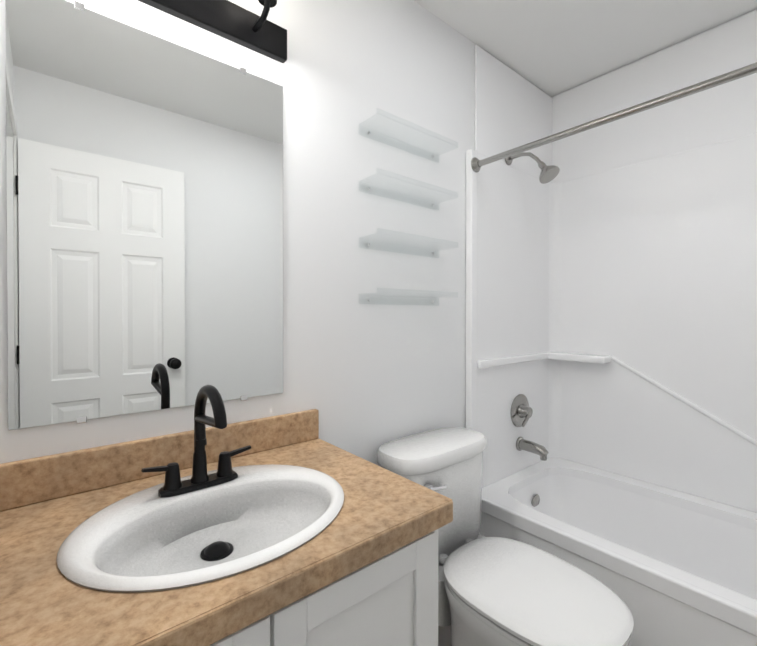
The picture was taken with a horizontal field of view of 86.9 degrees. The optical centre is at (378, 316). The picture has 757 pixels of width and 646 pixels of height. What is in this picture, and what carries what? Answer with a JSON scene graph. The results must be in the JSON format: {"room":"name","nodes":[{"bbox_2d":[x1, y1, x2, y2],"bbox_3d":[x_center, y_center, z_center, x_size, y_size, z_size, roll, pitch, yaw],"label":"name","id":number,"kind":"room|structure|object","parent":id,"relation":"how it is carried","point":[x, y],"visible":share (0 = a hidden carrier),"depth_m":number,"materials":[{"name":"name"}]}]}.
{"room":"bathroom","nodes":[
{"label":"bathroom","id":0,"kind":"room"},
{"bbox_2d":[0,0,534,465],"bbox_3d":[0.045,0.004,1.559,2.540,2.460,0.120,0,1,-40],"label":"wall","id":1,"kind":"structure","parent":0,"point":[364,377],"depth_m":1.38,"materials":[{"name":"white paint"}]},
{"bbox_2d":[5,0,282,429],"bbox_3d":[-0.520,-0.229,1.003,0.606,0.927,0.008,0,1,-40],"label":"mirror","id":2,"kind":"object","parent":1,"relation":"attached to","point":[144,171],"visible":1,"depth_m":0.95,"materials":[{"name":"clear glass"}]},
{"bbox_2d":[138,0,286,62],"bbox_3d":[-0.462,-0.874,0.943,0.600,0.235,0.167,0,1,-40],"label":"sconce","id":3,"kind":"object","parent":1,"relation":"attached to","point":[235,23],"visible":0.98,"depth_m":1.07,"materials":[{"name":"black metal"}]},
{"bbox_2d":[359,288,456,305],"bbox_3d":[0.122,-0.071,1.474,0.410,0.052,0.104,0,1,-40],"label":"shelf","id":4,"kind":"object","parent":1,"relation":"attached to","point":[414,296],"visible":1,"depth_m":1.46,"materials":[{"name":"clear plastic"}]},
{"bbox_2d":[360,170,456,209],"bbox_3d":[0.122,-0.461,1.472,0.410,0.052,0.104,0,1,-40],"label":"shelf","id":5,"kind":"object","parent":1,"relation":"attached to","point":[405,190],"visible":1,"depth_m":1.45,"materials":[{"name":"clear plastic"}]},
{"bbox_2d":[360,109,456,159],"bbox_3d":[0.122,-0.656,1.470,0.410,0.052,0.104,0,1,-40],"label":"shelf","id":6,"kind":"object","parent":1,"relation":"attached to","point":[433,156],"visible":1,"depth_m":1.45,"materials":[{"name":"clear plastic"}]},
{"bbox_2d":[362,230,457,256],"bbox_3d":[0.122,-0.266,1.473,0.410,0.052,0.104,0,1,-40],"label":"shelf","id":7,"kind":"object","parent":1,"relation":"attached to","point":[377,236],"visible":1,"depth_m":1.46,"materials":[{"name":"clear plastic"}]},
{"bbox_2d":[438,625,450,645],"bbox_3d":[0.579,1.289,0.926,2.540,0.100,1.790,0,1,-40],"label":"floor","id":8,"kind":"structure","parent":0,"point":[444,636],"depth_m":1.54,"materials":[{"name":"tile"}]},
{"bbox_2d":[210,529,437,645],"bbox_3d":[-0.318,0.834,0.804,0.762,0.812,0.580,0,1,-40],"label":"bathroom vanity","id":9,"kind":"object","parent":8,"relation":"on","point":[390,599],"visible":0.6,"depth_m":0.72,"materials":[{"name":"white paint"}]},
{"bbox_2d":[0,409,452,645],"bbox_3d":[-0.320,0.365,0.813,0.779,0.138,0.563,0,1,-40],"label":"countertop","id":10,"kind":"structure","parent":9,"relation":"on","point":[49,504],"depth_m":0.73,"materials":[{"name":"laminate"}]},
{"bbox_2d":[56,464,343,592],"bbox_3d":[-0.313,0.456,0.796,0.512,0.160,0.432,0,1,-40],"label":"sink","id":11,"kind":"object","parent":10,"relation":"in","point":[249,517],"visible":0.85,"depth_m":0.79,"materials":[{"name":"ceramic"}]},
{"bbox_2d":[141,385,250,497],"bbox_3d":[-0.358,0.259,0.841,0.229,0.233,0.176,0,1,-40],"label":"faucet","id":12,"kind":"object","parent":11,"relation":"on","point":[175,485],"visible":1,"depth_m":0.87,"materials":[{"name":"black metal"}]},
{"bbox_2d":[376,427,633,645],"bbox_3d":[0.367,0.843,1.256,0.456,0.787,0.741,0,1,-40],"label":"toilet","id":13,"kind":"object","parent":8,"relation":"on","point":[497,591],"visible":0.83,"depth_m":1.19,"materials":[{"name":"ceramic"}]},
{"bbox_2d":[466,11,756,645],"bbox_3d":[1.168,0.011,1.406,0.764,2.448,1.546,0,1,-40],"label":"shower","id":14,"kind":"object","parent":8,"relation":"on","point":[611,301],"visible":0.83,"depth_m":1.81,"materials":[{"name":"white plastic"}]},
{"bbox_2d":[510,394,532,426],"bbox_3d":[0.725,0.466,1.965,0.164,0.164,0.069,0,1,-40],"label":"tub valve","id":15,"kind":"object","parent":14,"relation":"attached to","point":[521,411],"visible":1,"depth_m":1.95,"materials":[{"name":"silver metal"}]},
{"bbox_2d":[505,152,559,183],"bbox_3d":[0.710,-0.702,1.849,0.092,0.192,0.249,0,1,-40],"label":"shower head","id":16,"kind":"object","parent":14,"relation":"attached to","point":[548,173],"visible":0.92,"depth_m":1.80},
{"bbox_2d":[516,437,548,460],"bbox_3d":[0.750,0.637,1.936,0.068,0.079,0.148,0,1,-40],"label":"tub spout","id":17,"kind":"object","parent":14,"relation":"attached to","point":[541,451],"visible":1,"depth_m":1.92,"materials":[{"name":"silver metal"}]},
{"bbox_2d":[531,494,539,506],"bbox_3d":[0.759,0.892,1.928,0.072,0.072,0.019,0,1,-40],"label":"overflow drain","id":18,"kind":"object","parent":14,"relation":"attached to","point":[535,501],"visible":0.9,"depth_m":1.92,"materials":[{"name":"silver metal"}]},
{"bbox_2d":[471,62,756,172],"bbox_3d":[0.894,-0.658,1.174,0.064,0.064,1.477,0,1,-40],"label":"rail","id":19,"kind":"object","parent":14,"relation":"attached to","point":[477,163],"visible":1,"depth_m":1.28,"materials":[{"name":"silver metal"}]},
{"bbox_2d":[414,0,756,96],"bbox_3d":[0.579,-1.271,0.907,2.540,0.100,1.790,0,1,-40],"label":"ceiling","id":20,"kind":"structure","parent":0,"point":[551,48],"depth_m":1.70,"materials":[{"name":"white paint"}]},
{"bbox_2d":[552,9,756,97],"bbox_3d":[1.510,0.003,1.690,0.120,2.460,1.550,0,1,-40],"label":"wall","id":21,"kind":"structure","parent":0,"point":[658,51],"depth_m":1.84,"materials":[{"name":"white paint"}]}
]}

